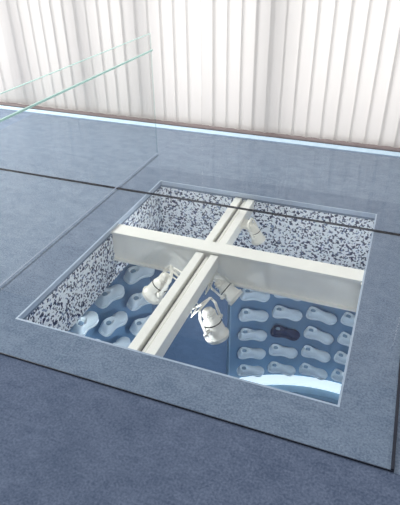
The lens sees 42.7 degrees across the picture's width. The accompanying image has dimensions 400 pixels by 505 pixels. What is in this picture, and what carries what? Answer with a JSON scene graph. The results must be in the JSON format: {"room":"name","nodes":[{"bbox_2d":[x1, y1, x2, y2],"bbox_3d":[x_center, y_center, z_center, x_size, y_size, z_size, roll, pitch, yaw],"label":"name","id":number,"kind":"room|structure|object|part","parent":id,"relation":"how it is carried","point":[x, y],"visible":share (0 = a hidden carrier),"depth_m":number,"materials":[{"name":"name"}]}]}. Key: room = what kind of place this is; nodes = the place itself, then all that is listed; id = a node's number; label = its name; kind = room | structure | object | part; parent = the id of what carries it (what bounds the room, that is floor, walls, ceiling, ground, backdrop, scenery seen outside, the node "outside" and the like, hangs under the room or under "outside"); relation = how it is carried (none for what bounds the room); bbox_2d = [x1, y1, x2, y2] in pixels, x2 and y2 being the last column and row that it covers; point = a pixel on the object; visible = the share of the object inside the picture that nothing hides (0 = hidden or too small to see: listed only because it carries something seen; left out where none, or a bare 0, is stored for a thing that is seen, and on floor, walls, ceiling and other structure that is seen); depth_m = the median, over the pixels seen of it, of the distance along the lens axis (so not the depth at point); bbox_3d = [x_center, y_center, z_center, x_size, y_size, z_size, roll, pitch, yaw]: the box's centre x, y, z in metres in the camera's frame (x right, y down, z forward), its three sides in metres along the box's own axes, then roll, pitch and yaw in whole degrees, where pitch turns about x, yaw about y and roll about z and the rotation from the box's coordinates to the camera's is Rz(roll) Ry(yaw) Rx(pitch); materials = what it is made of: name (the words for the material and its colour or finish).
{"room":"museum gallery","nodes":[
{"label":"museum gallery","id":0,"kind":"room"},
{"bbox_2d":[68,264,152,343],"bbox_3d":[-0.646,1.598,3.618,0.810,2.407,3.071,-5,33,-6],"label":"wall","id":1,"kind":"structure","parent":0,"point":[115,306],"depth_m":4.40,"materials":[{"name":"blue paint"}]},
{"bbox_2d":[70,311,98,335],"bbox_3d":[-0.851,0.496,3.708,0.156,0.181,0.318,6,34,11],"label":"shoe","id":2,"kind":"object","parent":1,"relation":"attached to","point":[88,320],"visible":0.91,"depth_m":3.62,"materials":[{"name":"white plastic"}]},
{"bbox_2d":[94,284,124,308],"bbox_3d":[-0.715,0.310,3.993,0.156,0.178,0.318,14,36,22],"label":"shoe","id":3,"kind":"object","parent":1,"relation":"attached to","point":[115,292],"visible":0.91,"depth_m":3.91,"materials":[{"name":"white plastic"}]},
{"bbox_2d":[98,311,127,336],"bbox_3d":[-0.712,0.545,4.144,0.156,0.170,0.319,14,36,22],"label":"shoe","id":4,"kind":"object","parent":1,"relation":"attached to","point":[109,325],"visible":1,"depth_m":4.05,"materials":[{"name":"white plastic"}]},
{"bbox_2d":[113,337,130,347],"bbox_3d":[-0.708,0.780,4.296,0.156,0.174,0.319,14,36,22],"label":"shoe","id":5,"kind":"object","parent":1,"relation":"attached to","point":[123,341],"visible":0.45,"depth_m":4.33,"materials":[{"name":"white plastic"}]},
{"bbox_2d":[126,292,150,310],"bbox_3d":[-0.507,0.378,4.399,0.156,0.175,0.318,22,39,31],"label":"shoe","id":6,"kind":"object","parent":1,"relation":"attached to","point":[136,301],"visible":0.62,"depth_m":4.29,"materials":[{"name":"white plastic"}]},
{"bbox_2d":[123,266,154,284],"bbox_3d":[-0.511,0.142,4.247,0.156,0.169,0.319,22,39,31],"label":"shoe","id":7,"kind":"object","parent":1,"relation":"attached to","point":[133,274],"visible":0.82,"depth_m":4.16,"materials":[{"name":"white plastic"}]},
{"bbox_2d":[129,315,150,335],"bbox_3d":[-0.504,0.613,4.551,0.156,0.182,0.318,22,39,31],"label":"shoe","id":8,"kind":"object","parent":1,"relation":"attached to","point":[136,326],"visible":0.61,"depth_m":4.44,"materials":[{"name":"white plastic"}]},
{"bbox_2d":[0,109,399,504],"bbox_3d":[-0.332,0.820,1.919,11.500,0.050,6.925,11,35,18],"label":"floor","id":9,"kind":"structure","parent":0,"point":[65,439],"depth_m":2.28,"materials":[{"name":"blue carpet"}]},
{"bbox_2d":[0,33,156,285],"bbox_3d":[-1.181,-0.129,2.442,0.025,0.974,4.502,11,35,18],"label":"glass balustrade","id":10,"kind":"object","parent":9,"relation":"on","point":[151,50],"visible":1,"depth_m":3.16,"materials":[{"name":"clear glass"}]},
{"bbox_3d":[-1.180,-0.434,2.240,0.012,0.012,4.496,11,35,18],"label":"handrail","id":11,"kind":"part","parent":10,"relation":"part of","materials":[{"name":"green glass"}]},
{"bbox_2d":[15,180,376,406],"bbox_3d":[0.134,0.051,3.080,1.638,0.031,1.778,11,35,18],"label":"trim","id":12,"kind":"structure","parent":9,"relation":"attached to","point":[103,237],"depth_m":3.15,"materials":[{"name":"metal"}]},
{"bbox_2d":[0,352,393,472],"bbox_3d":[-2.200,0.225,2.830,6.232,0.007,0.004,11,35,18],"label":"strip","id":13,"kind":"object","parent":9,"relation":"on","point":[333,453],"visible":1,"depth_m":2.09,"materials":[{"name":"black metal"}]},
{"bbox_2d":[0,105,399,156],"bbox_3d":[0.928,-0.972,4.661,11.500,0.056,0.094,11,35,18],"label":"trim","id":14,"kind":"structure","parent":9,"relation":"attached to","point":[238,135],"depth_m":4.90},
{"bbox_2d":[0,168,399,235],"bbox_3d":[-0.462,-0.457,3.842,8.600,0.012,0.010,11,35,18],"label":"strip","id":15,"kind":"object","parent":9,"relation":"on","point":[113,187],"visible":1,"depth_m":3.65,"materials":[{"name":"black metal"}]},
{"bbox_2d":[391,360,399,470],"bbox_3d":[1.018,0.349,2.557,0.011,0.013,1.754,11,35,18],"label":"strip","id":16,"kind":"object","parent":9,"relation":"on","point":[398,385],"visible":1,"depth_m":2.04,"materials":[{"name":"black metal"}]},
{"bbox_2d":[150,228,337,404],"bbox_3d":[0.461,2.421,4.630,10.900,0.100,9.900,11,35,18],"label":"floor","id":17,"kind":"structure","parent":0,"point":[189,346],"depth_m":6.49,"materials":[{"name":"blue carpet"}]},
{"bbox_2d":[229,286,355,383],"bbox_3d":[1.868,1.109,4.316,1.392,2.407,3.667,-20,37,-27],"label":"wall","id":18,"kind":"structure","parent":0,"point":[335,330],"depth_m":5.54,"materials":[{"name":"blue paint"}]},
{"bbox_2d":[226,304,230,374],"bbox_3d":[0.305,0.503,5.292,0.013,2.406,0.071,-10,34,-14],"label":"trim","id":19,"kind":"structure","parent":18,"relation":"attached to","point":[229,305],"depth_m":5.57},
{"bbox_2d":[237,364,263,376],"bbox_3d":[0.563,1.290,5.709,0.318,0.181,0.155,-7,33,-10],"label":"shoe","id":20,"kind":"object","parent":18,"relation":"attached to","point":[242,370],"visible":1,"depth_m":5.66,"materials":[{"name":"white plastic"}]},
{"bbox_2d":[237,347,265,359],"bbox_3d":[0.559,1.067,5.565,0.319,0.171,0.155,-7,33,-10],"label":"shoe","id":21,"kind":"object","parent":18,"relation":"attached to","point":[243,352],"visible":1,"depth_m":5.52,"materials":[{"name":"white plastic"}]},
{"bbox_2d":[238,328,266,340],"bbox_3d":[0.556,0.844,5.421,0.318,0.174,0.155,-7,33,-10],"label":"shoe","id":22,"kind":"object","parent":18,"relation":"attached to","point":[245,334],"visible":1,"depth_m":5.37,"materials":[{"name":"white plastic"}]},
{"bbox_2d":[239,308,268,321],"bbox_3d":[0.552,0.621,5.277,0.319,0.168,0.155,-7,33,-10],"label":"shoe","id":23,"kind":"object","parent":18,"relation":"attached to","point":[245,315],"visible":1,"depth_m":5.23,"materials":[{"name":"white plastic"}]},
{"bbox_2d":[240,288,269,301],"bbox_3d":[0.549,0.399,5.134,0.318,0.179,0.155,-7,33,-10],"label":"shoe","id":24,"kind":"object","parent":18,"relation":"attached to","point":[247,295],"visible":0.7,"depth_m":5.08,"materials":[{"name":"white plastic"}]},
{"bbox_2d":[161,225,365,269],"bbox_3d":[0.461,-0.029,4.022,1.668,0.134,0.019,11,35,18],"label":"trim","id":25,"kind":"structure","parent":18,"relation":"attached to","point":[308,255],"depth_m":3.94,"materials":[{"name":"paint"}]},
{"bbox_2d":[267,361,295,375],"bbox_3d":[0.914,1.273,5.726,0.318,0.180,0.156,-1,33,0],"label":"shoe","id":26,"kind":"object","parent":18,"relation":"attached to","point":[273,367],"visible":1,"depth_m":5.68,"materials":[{"name":"white plastic"}]},
{"bbox_2d":[269,344,297,358],"bbox_3d":[0.910,1.050,5.583,0.319,0.171,0.156,-1,33,0],"label":"shoe","id":27,"kind":"object","parent":18,"relation":"attached to","point":[275,349],"visible":1,"depth_m":5.53,"materials":[{"name":"white plastic"}]},
{"bbox_2d":[270,325,299,340],"bbox_3d":[0.907,0.828,5.439,0.318,0.182,0.156,-1,33,0],"label":"shoe","id":28,"kind":"object","parent":18,"relation":"attached to","point":[278,331],"visible":1,"depth_m":5.39,"materials":[{"name":"black plastic"}]},
{"bbox_2d":[272,305,302,320],"bbox_3d":[0.903,0.605,5.295,0.319,0.172,0.156,-1,33,0],"label":"shoe","id":29,"kind":"object","parent":18,"relation":"attached to","point":[279,312],"visible":1,"depth_m":5.25,"materials":[{"name":"white plastic"}]},
{"bbox_2d":[274,295,300,300],"bbox_3d":[0.900,0.382,5.152,0.319,0.171,0.156,-1,33,0],"label":"shoe","id":30,"kind":"object","parent":18,"relation":"attached to","point":[276,296],"visible":0.02,"depth_m":5.13,"materials":[{"name":"white plastic"}]},
{"bbox_2d":[240,375,341,393],"bbox_3d":[1.824,2.096,4.929,1.388,0.084,3.562,-20,38,-27],"label":"trim","id":31,"kind":"structure","parent":18,"relation":"attached to","point":[331,386],"depth_m":5.84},
{"bbox_2d":[266,385,339,403],"bbox_3d":[1.760,2.131,4.900,1.286,0.059,3.313,-20,38,-27],"label":"trim","id":32,"kind":"structure","parent":18,"relation":"attached to","point":[325,395],"depth_m":5.74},
{"bbox_2d":[299,363,327,379],"bbox_3d":[1.262,1.294,5.685,0.318,0.175,0.156,5,33,10],"label":"shoe","id":33,"kind":"object","parent":18,"relation":"attached to","point":[305,369],"visible":1,"depth_m":5.64,"materials":[{"name":"white plastic"}]},
{"bbox_2d":[301,345,330,362],"bbox_3d":[1.258,1.071,5.541,0.319,0.170,0.156,5,33,10],"label":"shoe","id":34,"kind":"object","parent":18,"relation":"attached to","point":[307,351],"visible":1,"depth_m":5.49,"materials":[{"name":"white plastic"}]},
{"bbox_2d":[304,326,333,344],"bbox_3d":[1.255,0.849,5.398,0.317,0.182,0.156,5,33,10],"label":"shoe","id":35,"kind":"object","parent":18,"relation":"attached to","point":[310,332],"visible":1,"depth_m":5.35,"materials":[{"name":"white plastic"}]},
{"bbox_2d":[306,306,336,324],"bbox_3d":[1.251,0.626,5.254,0.319,0.172,0.156,5,33,10],"label":"shoe","id":36,"kind":"object","parent":18,"relation":"attached to","point":[313,313],"visible":1,"depth_m":5.21,"materials":[{"name":"white plastic"}]},
{"bbox_2d":[331,369,343,382],"bbox_3d":[1.594,1.353,5.587,0.318,0.177,0.156,12,35,19],"label":"shoe","id":37,"kind":"object","parent":18,"relation":"attached to","point":[337,375],"visible":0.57,"depth_m":5.55,"materials":[{"name":"white plastic"}]},
{"bbox_2d":[334,351,346,364],"bbox_3d":[1.590,1.130,5.443,0.319,0.171,0.156,12,35,19],"label":"shoe","id":38,"kind":"object","parent":18,"relation":"attached to","point":[340,357],"visible":0.52,"depth_m":5.41,"materials":[{"name":"white plastic"}]},
{"bbox_2d":[337,332,350,346],"bbox_3d":[1.587,0.907,5.299,0.318,0.182,0.156,12,35,19],"label":"shoe","id":39,"kind":"object","parent":18,"relation":"attached to","point":[344,338],"visible":0.56,"depth_m":5.27,"materials":[{"name":"white plastic"}]},
{"bbox_2d":[341,312,354,326],"bbox_3d":[1.584,0.685,5.155,0.318,0.178,0.156,12,35,19],"label":"shoe","id":40,"kind":"object","parent":18,"relation":"attached to","point":[348,318],"visible":0.56,"depth_m":5.12,"materials":[{"name":"white plastic"}]},
{"bbox_3d":[-0.119,0.685,2.484,11.500,0.338,8.100,11,35,18],"label":"ceiling","id":41,"kind":"structure","parent":0,"visible":0},
{"bbox_2d":[25,187,373,330],"bbox_3d":[0.137,0.226,3.193,1.668,0.344,1.808,11,35,18],"label":"lining","id":42,"kind":"object","parent":41,"relation":"attached to","point":[66,305],"visible":0.31,"depth_m":3.74,"materials":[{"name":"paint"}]},
{"bbox_2d":[128,252,217,356],"bbox_3d":[-0.126,0.290,2.842,0.148,0.090,0.962,11,35,18],"label":"rail","id":43,"kind":"object","parent":42,"relation":"attached to","point":[159,331],"visible":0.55,"depth_m":2.77,"materials":[{"name":"white metal"}]},
{"bbox_2d":[142,265,181,304],"bbox_3d":[-0.189,0.222,3.182,0.352,0.238,0.207,11,35,18],"label":"spotlight","id":44,"kind":"object","parent":43,"relation":"attached to","point":[154,292],"visible":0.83,"depth_m":3.16,"materials":[{"name":"white metal"}]},
{"bbox_2d":[191,297,228,344],"bbox_3d":[0.037,0.391,2.931,0.272,0.252,0.205,11,35,18],"label":"spotlight","id":45,"kind":"object","parent":43,"relation":"hanging from","point":[215,332],"visible":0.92,"depth_m":2.89,"materials":[{"name":"white metal"}]},
{"bbox_2d":[205,273,242,305],"bbox_3d":[0.134,0.238,3.160,0.255,0.170,0.198,11,35,18],"label":"spotlight","id":46,"kind":"object","parent":43,"relation":"attached to","point":[229,292],"visible":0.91,"depth_m":3.12,"materials":[{"name":"white metal"}]},
{"bbox_2d":[205,197,253,244],"bbox_3d":[0.212,-0.190,3.578,0.148,0.090,0.687,11,35,18],"label":"rail","id":47,"kind":"object","parent":42,"relation":"attached to","point":[227,229],"visible":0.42,"depth_m":3.53,"materials":[{"name":"white metal"}]},
{"bbox_2d":[241,218,265,245],"bbox_3d":[0.380,-0.141,3.597,0.171,0.183,0.151,11,35,18],"label":"spotlight","id":48,"kind":"object","parent":47,"relation":"attached to","point":[257,238],"visible":1,"depth_m":3.57,"materials":[{"name":"white metal"}]},
{"bbox_2d":[111,224,363,311],"bbox_3d":[0.181,0.084,3.243,1.628,0.227,0.135,11,35,18],"label":"girder","id":49,"kind":"object","parent":42,"relation":"attached to","point":[331,285],"visible":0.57,"depth_m":3.17,"materials":[{"name":"white metal"}]},
{"bbox_2d":[0,96,399,149],"bbox_3d":[1.145,-1.276,5.134,11.500,0.049,1.050,11,35,18],"label":"trim","id":50,"kind":"structure","parent":41,"relation":"on","point":[15,104],"depth_m":5.04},
{"bbox_2d":[0,22,16,102],"bbox_3d":[-3.102,-3.066,5.308,2.206,2.844,0.082,11,35,18],"label":"vertical blind","id":51,"kind":"object","parent":50,"relation":"on","point":[6,82],"visible":1,"depth_m":5.62,"materials":[{"name":"fabric"}]},
{"bbox_2d":[0,0,201,123],"bbox_3d":[-1.038,-2.658,4.627,2.207,2.844,0.082,11,35,18],"label":"curtain","id":52,"kind":"object","parent":50,"relation":"on","point":[42,37],"visible":0.98,"depth_m":5.06,"materials":[{"name":"fabric"}]},
{"bbox_3d":[-1.033,-1.458,5.356,2.080,0.013,0.003,11,35,18],"label":"bead chain","id":53,"kind":"part","parent":52,"relation":"part of","materials":[{"name":"white plastic"}]},
{"bbox_2d":[200,0,399,147],"bbox_3d":[1.025,-2.249,3.945,2.206,2.844,0.082,11,35,18],"label":"curtain","id":54,"kind":"object","parent":50,"relation":"on","point":[320,69],"visible":1,"depth_m":4.45,"materials":[{"name":"fabric"}]},
{"bbox_3d":[1.031,-1.050,4.675,2.080,0.013,0.003,11,35,18],"label":"bead chain","id":55,"kind":"part","parent":54,"relation":"part of","materials":[{"name":"white plastic"}]},
{"bbox_2d":[0,104,399,151],"bbox_3d":[0.950,-1.007,4.706,11.500,0.064,0.023,11,35,18],"label":"baseboard","id":56,"kind":"structure","parent":41,"relation":"on","point":[0,104],"depth_m":4.95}
]}

